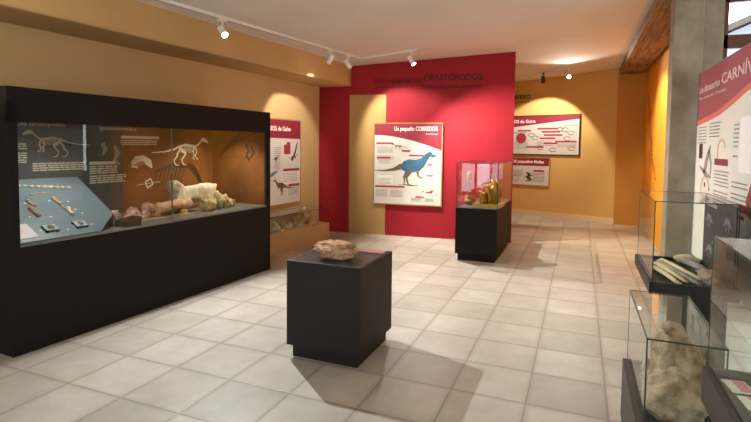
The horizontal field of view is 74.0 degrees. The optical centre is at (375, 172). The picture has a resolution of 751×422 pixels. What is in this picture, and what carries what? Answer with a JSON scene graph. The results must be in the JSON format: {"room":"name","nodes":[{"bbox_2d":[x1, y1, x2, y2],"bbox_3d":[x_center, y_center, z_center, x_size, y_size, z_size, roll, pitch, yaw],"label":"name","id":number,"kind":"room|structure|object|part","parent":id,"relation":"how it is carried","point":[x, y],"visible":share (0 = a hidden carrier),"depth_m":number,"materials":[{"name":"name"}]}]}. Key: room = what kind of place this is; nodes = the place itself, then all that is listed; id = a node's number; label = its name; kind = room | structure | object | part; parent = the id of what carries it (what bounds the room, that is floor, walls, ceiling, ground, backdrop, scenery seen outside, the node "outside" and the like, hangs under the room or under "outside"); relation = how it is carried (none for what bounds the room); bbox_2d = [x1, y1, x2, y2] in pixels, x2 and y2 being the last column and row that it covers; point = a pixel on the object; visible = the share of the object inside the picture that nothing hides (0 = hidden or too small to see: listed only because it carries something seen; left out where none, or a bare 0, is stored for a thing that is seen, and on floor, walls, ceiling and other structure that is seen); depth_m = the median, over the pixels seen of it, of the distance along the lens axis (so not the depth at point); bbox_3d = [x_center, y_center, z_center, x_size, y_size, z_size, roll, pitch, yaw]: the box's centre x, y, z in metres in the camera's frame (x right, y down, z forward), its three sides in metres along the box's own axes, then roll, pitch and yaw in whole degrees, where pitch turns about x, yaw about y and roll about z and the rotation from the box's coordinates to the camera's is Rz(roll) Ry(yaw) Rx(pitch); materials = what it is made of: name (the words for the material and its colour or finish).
{"room":"museum","nodes":[
{"label":"museum","id":0,"kind":"room"},
{"bbox_2d":[0,22,318,221],"bbox_3d":[-3.283,-0.222,4.313,0.150,2.998,10.733,2,3,26],"label":"wall","id":1,"kind":"structure","parent":0,"point":[29,57],"depth_m":5.65,"materials":[{"name":"beige paint"}]},
{"bbox_2d":[0,0,350,86],"bbox_3d":[-2.959,-1.498,4.003,0.612,0.466,10.447,2,3,26],"label":"beam","id":2,"kind":"structure","parent":1,"relation":"attached to","point":[133,24],"depth_m":5.18,"materials":[{"name":"paint"}]},
{"bbox_2d":[270,118,300,206],"bbox_3d":[-1.587,-0.152,7.580,0.031,1.355,1.543,2,3,26],"label":"poster","id":3,"kind":"object","parent":1,"relation":"attached to","point":[285,134],"visible":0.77,"depth_m":7.88,"materials":[{"name":"white paper"}]},
{"bbox_2d":[0,214,750,421],"bbox_3d":[1.036,1.337,4.889,9.100,0.120,15.100,2,3,22],"label":"floor","id":4,"kind":"structure","parent":0,"point":[538,332],"depth_m":3.68,"materials":[{"name":"beige tile"}]},
{"bbox_2d":[0,85,269,357],"bbox_3d":[-2.325,0.279,4.963,0.922,1.910,2.888,2,3,26],"label":"display case","id":5,"kind":"object","parent":4,"relation":"on","point":[125,151],"visible":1,"depth_m":4.61,"materials":[{"name":"black laminate"}]},
{"bbox_3d":[-2.940,0.008,3.678,0.920,1.025,0.065,2,3,26],"label":"panel","id":6,"kind":"part","parent":5,"relation":"part of","materials":[{"name":"black laminate"}]},
{"bbox_2d":[22,129,87,156],"bbox_3d":[-2.941,-0.267,4.621,0.003,0.247,0.618,2,3,26],"label":"print","id":7,"kind":"object","parent":5,"relation":"attached to","point":[28,131],"depth_m":4.57},
{"bbox_2d":[19,177,113,243],"bbox_3d":[-2.676,0.277,4.124,0.763,0.410,0.934,2,3,26],"label":"board","id":8,"kind":"object","parent":5,"relation":"on","point":[89,208],"visible":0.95,"depth_m":4.17,"materials":[{"name":"blue"}]},
{"bbox_2d":[20,224,38,239],"bbox_3d":[-2.608,0.437,3.670,0.161,0.088,0.155,2,3,26],"label":"card","id":9,"kind":"object","parent":8,"relation":"on","point":[26,232],"visible":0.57,"depth_m":3.69,"materials":[{"name":"white paper"}]},
{"bbox_2d":[25,199,36,206],"bbox_3d":[-2.778,0.247,4.017,0.096,0.062,0.031,1,3,11],"label":"bone","id":10,"kind":"object","parent":8,"relation":"on","point":[26,200],"visible":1,"depth_m":4.01},
{"bbox_2d":[27,207,40,216],"bbox_3d":[-2.694,0.311,3.932,0.124,0.078,0.036,2,3,21],"label":"bone","id":11,"kind":"object","parent":8,"relation":"on","point":[28,208],"visible":1,"depth_m":3.92},
{"bbox_2d":[41,224,59,232],"bbox_3d":[-2.507,0.430,3.842,0.079,0.055,0.098,2,3,26],"label":"specimen mount","id":12,"kind":"object","parent":8,"relation":"attached to","point":[49,227],"visible":1,"depth_m":3.82,"materials":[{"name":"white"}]},
{"bbox_3d":[-2.504,0.424,3.840,0.072,0.004,0.090,32,16,21],"label":"clear plate","id":13,"kind":"part","parent":12,"relation":"part of","materials":[{"name":"grey"}]},
{"bbox_2d":[51,196,61,203],"bbox_3d":[-2.689,0.236,4.200,0.105,0.066,0.034,2,3,17],"label":"bone","id":14,"kind":"object","parent":8,"relation":"on","point":[52,197],"visible":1,"depth_m":4.19},
{"bbox_2d":[65,206,74,214],"bbox_3d":[-2.543,0.319,4.151,0.100,0.069,0.043,2,4,29],"label":"bone","id":15,"kind":"object","parent":8,"relation":"on","point":[67,208],"visible":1,"depth_m":4.14},
{"bbox_2d":[71,220,88,227],"bbox_3d":[-2.404,0.420,4.052,0.079,0.055,0.098,2,3,26],"label":"specimen mount","id":16,"kind":"object","parent":8,"relation":"attached to","point":[81,222],"visible":1,"depth_m":4.04,"materials":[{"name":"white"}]},
{"bbox_2d":[100,142,119,164],"bbox_3d":[-2.712,-0.190,5.101,0.001,0.239,0.222,2,3,26],"label":"print","id":17,"kind":"object","parent":5,"relation":"on","point":[117,153],"depth_m":5.14},
{"bbox_2d":[112,210,120,219],"bbox_3d":[-2.498,0.403,4.730,0.131,0.098,0.135,2,3,26],"label":"fossil vertebra","id":18,"kind":"object","parent":5,"relation":"on","point":[117,214],"visible":0.47,"depth_m":4.71,"materials":[{"name":"beige stone"}]},
{"bbox_2d":[114,215,141,226],"bbox_3d":[-2.198,0.435,4.425,0.130,0.075,0.180,2,3,26],"label":"stand","id":19,"kind":"object","parent":5,"relation":"on","point":[129,221],"visible":1,"depth_m":4.39,"materials":[{"name":"black"}]},
{"bbox_2d":[125,206,138,214],"bbox_3d":[-2.408,0.389,4.941,0.116,0.106,0.149,2,3,26],"label":"fossil vertebra","id":20,"kind":"object","parent":5,"relation":"on","point":[130,208],"visible":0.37,"depth_m":4.90,"materials":[{"name":"beige stone"}]},
{"bbox_2d":[131,210,140,215],"bbox_3d":[-2.322,0.405,4.820,0.101,0.088,0.102,-2,4,-42],"label":"fossil vertebra","id":21,"kind":"object","parent":5,"relation":"on","point":[137,213],"visible":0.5,"depth_m":4.79,"materials":[{"name":"beige stone"}]},
{"bbox_2d":[135,161,144,165],"bbox_3d":[-2.561,-0.094,5.412,0.001,0.049,0.125,2,3,26],"label":"print","id":22,"kind":"object","parent":5,"relation":"attached to","point":[142,162],"depth_m":5.41},
{"bbox_2d":[141,210,149,217],"bbox_3d":[-2.266,0.404,4.914,0.078,0.083,0.095,-1,3,-26],"label":"fossil vertebra","id":23,"kind":"object","parent":5,"relation":"on","point":[145,212],"visible":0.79,"depth_m":4.89,"materials":[{"name":"beige stone"}]},
{"bbox_2d":[131,155,159,188],"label":"print","id":24,"kind":"object","parent":5,"relation":"attached to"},
{"bbox_2d":[141,202,154,215],"bbox_3d":[-2.306,0.366,5.043,0.132,0.143,0.120,2,3,26],"label":"fossil vertebra","id":25,"kind":"object","parent":5,"relation":"on","point":[148,206],"visible":0.7,"depth_m":5.01,"materials":[{"name":"beige stone"}]},
{"bbox_2d":[153,198,197,215],"bbox_3d":[-2.140,0.357,5.279,0.195,0.140,0.496,2,3,26],"label":"bone","id":26,"kind":"object","parent":5,"relation":"on","point":[163,208],"visible":0.93,"depth_m":5.23,"materials":[{"name":"beige stone"}]},
{"bbox_3d":[-2.107,0.424,5.288,0.140,0.006,0.450,2,3,26],"label":"dark plate","id":27,"kind":"part","parent":26,"relation":"part of","materials":[{"name":"black"}]},
{"bbox_2d":[154,162,201,187],"bbox_3d":[-2.325,0.037,5.915,0.003,0.313,0.745,2,3,26],"label":"print","id":28,"kind":"object","parent":5,"relation":"attached to","point":[191,167],"depth_m":5.91},
{"bbox_2d":[152,138,207,165],"bbox_3d":[-2.306,-0.254,5.931,0.003,0.340,0.850,2,3,26],"label":"print","id":29,"kind":"object","parent":5,"relation":"attached to","point":[194,147],"depth_m":5.97},
{"bbox_2d":[180,209,187,213],"bbox_3d":[-2.000,0.404,5.212,0.065,0.056,0.089,2,3,26],"label":"fragment","id":30,"kind":"object","parent":5,"relation":"on","point":[183,211],"visible":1,"depth_m":5.19,"materials":[{"name":"yellow stone"}]},
{"bbox_2d":[165,180,216,209],"bbox_3d":[-2.082,0.245,5.671,0.141,0.344,0.678,2,3,26],"label":"bone","id":31,"kind":"object","parent":5,"relation":"on","point":[200,191],"visible":0.71,"depth_m":5.59,"materials":[{"name":"beige stone"}]},
{"bbox_2d":[199,195,216,210],"bbox_3d":[-1.830,0.336,5.489,0.179,0.166,0.197,2,3,26],"label":"fossil vertebra","id":32,"kind":"object","parent":5,"relation":"on","point":[209,203],"visible":1,"depth_m":5.44,"materials":[{"name":"beige stone"}]},
{"bbox_2d":[213,191,223,208],"bbox_3d":[-1.785,0.307,5.655,0.147,0.208,0.122,0,3,-5],"label":"fossil vertebra","id":33,"kind":"object","parent":5,"relation":"on","point":[220,199],"visible":0.72,"depth_m":5.62,"materials":[{"name":"beige stone"}]},
{"bbox_2d":[222,193,229,207],"bbox_3d":[-1.758,0.323,5.772,0.135,0.163,0.125,1,3,5],"label":"fossil vertebra","id":34,"kind":"object","parent":5,"relation":"on","point":[226,203],"visible":0.56,"depth_m":5.74,"materials":[{"name":"beige stone"}]},
{"bbox_2d":[229,198,235,206],"bbox_3d":[-1.713,0.348,5.886,0.120,0.101,0.119,2,3,26],"label":"fossil vertebra","id":35,"kind":"object","parent":5,"relation":"on","point":[232,201],"visible":0.77,"depth_m":5.85,"materials":[{"name":"beige stone"}]},
{"bbox_2d":[219,132,257,160],"bbox_3d":[-1.695,-0.422,6.187,0.651,0.562,0.002,2,3,26],"label":"print","id":36,"kind":"object","parent":5,"relation":"attached to","point":[227,147],"depth_m":6.17},
{"bbox_3d":[-1.706,-0.114,6.211,0.920,1.025,0.070,2,3,26],"label":"panel","id":37,"kind":"part","parent":5,"relation":"part of","materials":[{"name":"black laminate"}]},
{"bbox_2d":[270,206,328,256],"bbox_3d":[-1.388,0.851,7.323,0.475,0.534,1.800,2,4,29],"label":"display","id":38,"kind":"object","parent":4,"relation":"on","point":[293,238],"visible":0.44,"depth_m":7.47,"materials":[{"name":"beige laminate"}]},
{"bbox_2d":[270,219,280,232],"bbox_3d":[-1.486,0.748,7.072,0.264,0.191,0.335,2,4,29],"label":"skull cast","id":39,"kind":"object","parent":38,"relation":"on","point":[274,226],"visible":0.56,"depth_m":7.01,"materials":[{"name":"beige stone"}]},
{"bbox_3d":[-1.579,0.718,7.423,0.035,0.215,1.800,2,4,29],"label":"rail","id":40,"kind":"part","parent":38,"relation":"part of","materials":[{"name":"beige laminate"}]},
{"bbox_2d":[279,221,292,228],"bbox_3d":[-1.344,0.778,7.370,0.190,0.103,0.362,2,4,29],"label":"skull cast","id":41,"kind":"object","parent":38,"relation":"on","point":[285,225],"visible":0.81,"depth_m":7.31,"materials":[{"name":"beige stone"}]},
{"bbox_2d":[292,215,306,226],"bbox_3d":[-1.191,0.731,7.616,0.198,0.174,0.280,3,4,42],"label":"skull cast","id":42,"kind":"object","parent":38,"relation":"on","point":[298,221],"visible":1,"depth_m":7.55,"materials":[{"name":"beige stone"}]},
{"bbox_2d":[298,206,312,223],"bbox_3d":[-1.109,0.668,7.839,0.210,0.277,0.315,1,3,15],"label":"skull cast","id":43,"kind":"object","parent":38,"relation":"on","point":[308,215],"visible":0.66,"depth_m":7.78,"materials":[{"name":"beige stone"}]},
{"bbox_3d":[-1.379,0.711,7.294,0.418,0.245,1.750,2,4,29],"label":"glass","id":44,"kind":"part","parent":38,"relation":"part of","materials":[{"name":"clear glass"}]},
{"bbox_2d":[287,250,391,367],"bbox_3d":[-0.255,0.973,3.751,0.576,0.700,0.610,2,3,22],"label":"pedestal","id":45,"kind":"object","parent":4,"relation":"on","point":[339,312],"visible":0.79,"depth_m":3.49,"materials":[{"name":"grey laminate"}]},
{"bbox_2d":[313,239,358,260],"bbox_3d":[-0.287,0.565,3.630,0.337,0.129,0.252,2,3,17],"label":"specimen","id":46,"kind":"object","parent":45,"relation":"on","point":[341,250],"visible":1,"depth_m":3.56},
{"bbox_3d":[-0.251,0.633,3.732,0.524,0.016,0.558,2,3,22],"label":"plate","id":47,"kind":"part","parent":45,"relation":"part of","materials":[{"name":"grey"}]},
{"bbox_2d":[359,248,386,253],"bbox_3d":[-0.054,0.612,3.889,0.275,0.013,0.090,2,3,22],"label":"plate","id":48,"kind":"object","parent":45,"relation":"on","point":[364,250],"visible":0.82,"depth_m":3.86,"materials":[{"name":"red"}]},
{"bbox_2d":[455,160,511,262],"bbox_3d":[1.599,0.498,7.240,0.554,1.316,1.410,2,3,22],"label":"case","id":49,"kind":"object","parent":4,"relation":"on","point":[482,234],"visible":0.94,"depth_m":6.64,"materials":[{"name":"black laminate"}]},
{"bbox_2d":[464,171,475,203],"bbox_3d":[1.348,0.214,7.078,0.173,0.470,0.228,1,3,12],"label":"ochre fossil","id":50,"kind":"object","parent":49,"relation":"on","point":[469,198],"visible":1,"depth_m":7.06},
{"bbox_2d":[472,179,504,207],"bbox_3d":[1.568,0.272,6.869,0.380,0.381,0.380,2,3,22],"label":"golden fossil","id":51,"kind":"object","parent":49,"relation":"on","point":[488,198],"visible":0.94,"depth_m":6.77,"materials":[{"name":"gold metal"}]},
{"bbox_2d":[472,201,504,207],"bbox_3d":[1.566,0.442,6.878,0.380,0.040,0.380,2,3,22],"label":"tray","id":52,"kind":"object","parent":49,"relation":"on","point":[490,204],"depth_m":6.76,"materials":[{"name":"gold metal"}]},
{"bbox_3d":[1.602,0.148,7.219,0.544,0.605,1.395,2,3,22],"label":"glass","id":53,"kind":"part","parent":49,"relation":"part of","materials":[{"name":"clear glass"}]},
{"bbox_2d":[620,290,728,421],"bbox_3d":[1.409,1.047,2.405,0.328,0.736,0.820,2,3,22],"label":"glass case","id":54,"kind":"object","parent":4,"relation":"on","point":[634,368],"visible":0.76,"depth_m":2.39,"materials":[{"name":"grey"}]},
{"bbox_3d":[1.411,0.894,2.397,0.283,0.424,0.775,2,3,22],"label":"glass","id":55,"kind":"part","parent":54,"relation":"part of","materials":[{"name":"clear glass"}]},
{"bbox_2d":[620,358,710,421],"bbox_3d":[1.407,1.249,2.416,0.328,0.330,0.820,2,3,22],"label":"tray","id":56,"kind":"object","parent":54,"relation":"on","point":[629,412],"depth_m":2.51,"materials":[{"name":"black"}]},
{"bbox_2d":[645,321,708,421],"bbox_3d":[1.380,0.917,2.305,0.274,0.389,0.383,2,3,22],"label":"rock","id":57,"kind":"object","parent":54,"relation":"on","point":[674,371],"visible":0.88,"depth_m":2.23,"materials":[{"name":"beige stone"}]},
{"bbox_2d":[659,0,704,305],"bbox_3d":[2.976,-0.194,4.856,0.240,2.985,0.250,2,3,22],"label":"concrete pillar","id":58,"kind":"structure","parent":4,"relation":"on","point":[687,16],"depth_m":4.74,"materials":[{"name":"grey concrete"}]},
{"bbox_2d":[635,190,740,367],"bbox_3d":[2.063,0.765,3.384,0.465,1.209,0.870,2,3,22],"label":"glass case","id":59,"kind":"object","parent":4,"relation":"on","point":[678,308],"visible":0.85,"depth_m":3.08,"materials":[{"name":"black"}]},
{"bbox_2d":[653,265,681,283],"bbox_3d":[1.884,0.658,3.257,0.056,0.044,0.459,1,3,11],"label":"tusk fossil","id":60,"kind":"object","parent":59,"relation":"on","point":[663,272],"visible":0.9,"depth_m":3.18},
{"bbox_2d":[653,261,688,283],"bbox_3d":[1.958,0.655,3.342,0.063,0.044,0.527,1,3,10],"label":"tusk fossil","id":61,"kind":"object","parent":59,"relation":"on","point":[658,264],"visible":0.95,"depth_m":3.24},
{"bbox_2d":[656,259,701,285],"bbox_3d":[2.007,0.654,3.348,0.072,0.046,0.641,1,3,10],"label":"tusk fossil","id":62,"kind":"object","parent":59,"relation":"on","point":[669,266],"visible":0.77,"depth_m":3.21},
{"bbox_2d":[660,258,703,281],"bbox_3d":[2.073,0.652,3.417,0.073,0.044,0.625,1,3,8],"label":"tusk fossil","id":63,"kind":"object","parent":59,"relation":"on","point":[678,267],"visible":0.83,"depth_m":3.30},
{"bbox_2d":[673,254,701,262],"bbox_3d":[2.296,0.632,3.668,0.180,0.055,0.061,4,4,44],"label":"tusk fossil","id":64,"kind":"object","parent":59,"relation":"on","point":[675,257],"visible":0.66,"depth_m":3.65},
{"bbox_2d":[635,254,739,302],"bbox_3d":[2.064,0.697,3.380,0.465,0.075,0.870,2,3,22],"label":"tray","id":65,"kind":"object","parent":59,"relation":"on","point":[722,292],"depth_m":3.03,"materials":[{"name":"black"}]},
{"bbox_3d":[2.067,0.422,3.365,0.432,0.517,0.837,2,3,22],"label":"glass","id":66,"kind":"part","parent":59,"relation":"part of","materials":[{"name":"clear glass"}]},
{"bbox_2d":[676,257,706,270],"bbox_3d":[2.202,0.638,3.485,0.073,0.061,0.326,1,3,4],"label":"tusk fossil","id":67,"kind":"object","parent":59,"relation":"on","point":[689,262],"visible":0.9,"depth_m":3.44},
{"bbox_2d":[697,268,720,285],"bbox_3d":[2.098,0.652,3.129,0.118,0.081,0.285,2,3,22],"label":"fragment","id":68,"kind":"object","parent":59,"relation":"in","point":[705,274],"visible":0.93,"depth_m":3.07,"materials":[{"name":"brown stone"}]},
{"bbox_2d":[691,43,750,309],"bbox_3d":[2.289,0.013,2.918,0.040,1.665,3.730,2,3,22],"label":"information panel","id":69,"kind":"object","parent":4,"relation":"on","point":[722,168],"visible":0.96,"depth_m":3.66,"materials":[{"name":"grey"}]},
{"bbox_2d":[699,144,702,158],"bbox_3d":[2.901,-0.190,4.443,0.001,0.130,0.130,2,3,22],"label":"print","id":70,"kind":"object","parent":69,"relation":"attached to","point":[700,145],"depth_m":4.43,"materials":[{"name":"grey"}]},
{"bbox_2d":[702,204,738,288],"bbox_3d":[2.260,0.431,3.287,0.012,0.490,0.800,2,3,22],"label":"dark graphic","id":71,"kind":"object","parent":69,"relation":"attached to","point":[719,220],"visible":0.88,"depth_m":3.19,"materials":[{"name":"grey"}]},
{"bbox_2d":[705,213,731,256],"bbox_3d":[2.264,0.437,3.307,0.002,0.327,0.665,2,3,22],"label":"print","id":72,"kind":"object","parent":71,"relation":"attached to","point":[716,224],"depth_m":3.28,"materials":[{"name":"grey paper"}]},
{"bbox_2d":[745,185,750,219],"bbox_3d":[2.055,0.335,2.416,0.001,0.506,1.733,2,3,22],"label":"photo","id":73,"kind":"object","parent":69,"relation":"attached to","point":[748,187],"depth_m":3.16},
{"bbox_2d":[701,236,750,421],"bbox_3d":[1.288,0.866,1.383,0.470,1.204,0.955,2,3,22],"label":"glass case","id":74,"kind":"object","parent":4,"relation":"on","point":[721,404],"visible":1,"depth_m":1.76,"materials":[{"name":"grey"}]},
{"bbox_2d":[701,365,750,421],"bbox_3d":[1.288,0.835,1.381,0.470,0.135,0.955,2,3,22],"label":"tray","id":75,"kind":"object","parent":74,"relation":"on","point":[720,403],"depth_m":1.75,"materials":[{"name":"black"}]},
{"bbox_2d":[721,379,750,394],"bbox_3d":[1.297,0.765,1.778,0.075,0.004,0.100,1,3,14],"label":"card","id":76,"kind":"object","parent":74,"relation":"on","point":[741,387],"visible":1,"depth_m":1.78,"materials":[{"name":"beige"}]},
{"bbox_2d":[731,380,750,392],"bbox_3d":[1.309,0.764,1.775,0.040,0.001,0.090,1,3,14],"label":"print","id":77,"kind":"object","parent":76,"relation":"on","point":[740,386],"depth_m":1.78,"materials":[{"name":"pink"}]},
{"bbox_2d":[737,395,750,410],"bbox_3d":[1.265,0.772,1.656,0.075,0.004,0.100,2,3,17],"label":"card","id":78,"kind":"object","parent":74,"relation":"on","point":[746,401],"visible":1,"depth_m":1.68,"materials":[{"name":"beige paper"}]},
{"bbox_2d":[135,0,653,81],"bbox_3d":[1.073,-1.918,4.714,9.100,0.800,15.100,2,3,22],"label":"ceiling","id":79,"kind":"structure","parent":0,"point":[589,36],"depth_m":6.10,"materials":[{"name":"paint"}]},
{"bbox_2d":[156,0,361,59],"bbox_3d":[-1.872,-1.635,4.936,0.036,0.073,6.700,2,4,29],"label":"track","id":80,"kind":"object","parent":79,"relation":"attached to","point":[170,2],"visible":1,"depth_m":5.66,"materials":[{"name":"white metal"}]},
{"bbox_2d":[217,18,227,37],"bbox_3d":[-1.643,-1.544,5.359,0.142,0.200,0.112,2,3,22],"label":"track spotlight","id":81,"kind":"object","parent":80,"relation":"attached to","point":[221,29],"visible":1,"depth_m":5.34,"materials":[{"name":"white metal"}]},
{"bbox_2d":[326,49,334,64],"bbox_3d":[-0.640,-1.638,7.088,0.138,0.202,0.112,2,3,22],"label":"track spotlight","id":82,"kind":"object","parent":80,"relation":"hanging from","point":[331,57],"visible":1,"depth_m":7.06,"materials":[{"name":"white metal"}]},
{"bbox_2d":[344,55,351,68],"bbox_3d":[-0.414,-1.661,7.515,0.145,0.201,0.084,-2,4,-43],"label":"track spotlight","id":83,"kind":"object","parent":80,"relation":"attached to","point":[347,63],"visible":1,"depth_m":7.49,"materials":[{"name":"white metal"}]},
{"bbox_2d":[362,49,418,59],"bbox_3d":[0.212,-1.800,7.600,0.985,0.080,0.036,3,4,32],"label":"track","id":84,"kind":"object","parent":79,"relation":"attached to","point":[412,50],"visible":1,"depth_m":7.58,"materials":[{"name":"white metal"}]},
{"bbox_2d":[407,51,415,65],"bbox_3d":[0.537,-1.689,7.401,0.134,0.204,0.110,2,3,22],"label":"track spotlight","id":85,"kind":"object","parent":84,"relation":"attached to","point":[411,60],"visible":1,"depth_m":7.38,"materials":[{"name":"white metal"}]},
{"bbox_2d":[515,66,575,77],"bbox_3d":[3.117,-1.990,10.142,0.036,0.120,1.955,-2,4,-43],"label":"track","id":86,"kind":"object","parent":79,"relation":"attached to","point":[574,66],"visible":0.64,"depth_m":9.85,"materials":[{"name":"white metal"}]},
{"bbox_2d":[541,73,544,82],"bbox_3d":[3.334,-1.873,9.906,0.076,0.204,0.132,2,3,22],"label":"track spotlight","id":87,"kind":"object","parent":86,"relation":"attached to","point":[543,76],"visible":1,"depth_m":9.88,"materials":[{"name":"black metal"}]},
{"bbox_2d":[620,0,671,73],"bbox_3d":[3.914,-1.867,7.066,0.420,0.140,5.800,2,3,22],"label":"wooden beam","id":88,"kind":"structure","parent":79,"relation":"attached to","point":[653,36],"depth_m":6.73,"materials":[{"name":"brown wood"}]},
{"bbox_2d":[319,52,515,242],"bbox_3d":[0.614,-0.480,8.414,3.312,3.161,0.161,2,3,16],"label":"wall","id":89,"kind":"structure","parent":0,"point":[478,123],"depth_m":8.20,"materials":[{"name":"paint"}]},
{"bbox_2d":[349,94,386,234],"bbox_3d":[-0.138,-0.131,8.573,0.657,2.390,0.032,2,3,16],"label":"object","id":90,"kind":"structure","parent":89,"relation":"attached to","point":[365,217],"depth_m":8.57,"materials":[{"name":"beige paint"}]},
{"bbox_2d":[373,123,442,206],"bbox_3d":[0.533,-0.138,8.342,1.184,1.385,0.030,2,3,16],"label":"poster","id":91,"kind":"object","parent":89,"relation":"attached to","point":[407,157],"visible":1,"depth_m":8.33,"materials":[{"name":"white paper"}]},
{"bbox_2d":[374,72,481,88],"bbox_3d":[0.842,-1.502,8.208,1.804,0.276,0.002,2,3,16],"label":"lettering","id":92,"kind":"object","parent":89,"relation":"attached to","point":[455,77],"depth_m":8.14,"materials":[{"name":"black"}]},
{"bbox_2d":[512,69,618,217],"bbox_3d":[3.545,-0.637,11.169,3.484,3.245,0.202,3,4,40],"label":"wall","id":93,"kind":"structure","parent":0,"point":[583,184],"depth_m":10.42,"materials":[{"name":"paint"}]},
{"bbox_2d":[515,95,529,102],"bbox_3d":[3.199,-1.665,11.275,0.636,0.212,0.002,3,4,40],"label":"lettering","id":94,"kind":"object","parent":93,"relation":"attached to","point":[515,95],"depth_m":11.20,"materials":[{"name":"black"}]},
{"bbox_2d":[512,157,550,186],"bbox_3d":[3.224,-0.034,11.309,1.484,0.640,0.031,3,4,40],"label":"poster","id":95,"kind":"object","parent":93,"relation":"attached to","point":[527,171],"visible":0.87,"depth_m":11.08,"materials":[{"name":"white paper"}]},
{"bbox_2d":[513,114,580,155],"bbox_3d":[3.328,-0.835,11.187,2.465,0.875,0.031,3,4,40],"label":"poster","id":96,"kind":"object","parent":93,"relation":"attached to","point":[559,134],"visible":0.73,"depth_m":10.83,"materials":[{"name":"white paper"}]},
{"bbox_2d":[512,209,612,223],"bbox_3d":[3.484,0.911,11.151,3.439,0.115,0.048,3,4,40],"label":"baseboard","id":97,"kind":"structure","parent":93,"relation":"attached to","point":[514,211],"depth_m":10.66,"materials":[{"name":"beige wood"}]},
{"bbox_2d":[613,68,646,225],"bbox_3d":[5.138,-0.567,9.923,0.636,3.275,0.310,2,3,22],"label":"wall column","id":98,"kind":"structure","parent":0,"point":[631,87],"depth_m":9.83,"materials":[{"name":"paint"}]},
{"bbox_2d":[642,44,668,251],"bbox_3d":[4.356,-0.439,7.377,0.150,3.275,5.120,2,3,22],"label":"wall","id":99,"kind":"structure","parent":0,"point":[657,73],"depth_m":8.09,"materials":[{"name":"paint"}]},
{"bbox_2d":[647,94,655,186],"bbox_3d":[4.831,-0.532,8.736,0.002,1.838,1.561,2,3,22],"label":"drawing","id":100,"kind":"object","parent":99,"relation":"attached to","point":[647,94],"visible":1,"depth_m":8.84,"materials":[{"name":"brown paint"}]},
{"bbox_2d":[701,0,747,307],"bbox_3d":[4.359,-0.282,4.516,2.570,3.270,0.180,2,3,22],"label":"wall","id":101,"kind":"structure","parent":0,"point":[714,10],"depth_m":4.82,"materials":[{"name":"paint"}]},
{"bbox_2d":[723,0,750,58],"bbox_3d":[3.957,-0.656,4.673,1.255,2.050,0.060,2,3,22],"label":"window","id":102,"kind":"structure","parent":101,"relation":"in","point":[739,41],"depth_m":4.82,"materials":[{"name":"brown paint"}]},
{"label":"outside","id":103,"kind":"structure","parent":0,"visible":0},
{"bbox_2d":[727,14,750,56],"bbox_3d":[10.734,-2.340,12.576,5.600,6.620,3.200,2,3,22],"label":"neighbouring house","id":104,"kind":"structure","parent":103,"point":[743,25],"depth_m":11.97,"materials":[{"name":"grey"}]}
]}

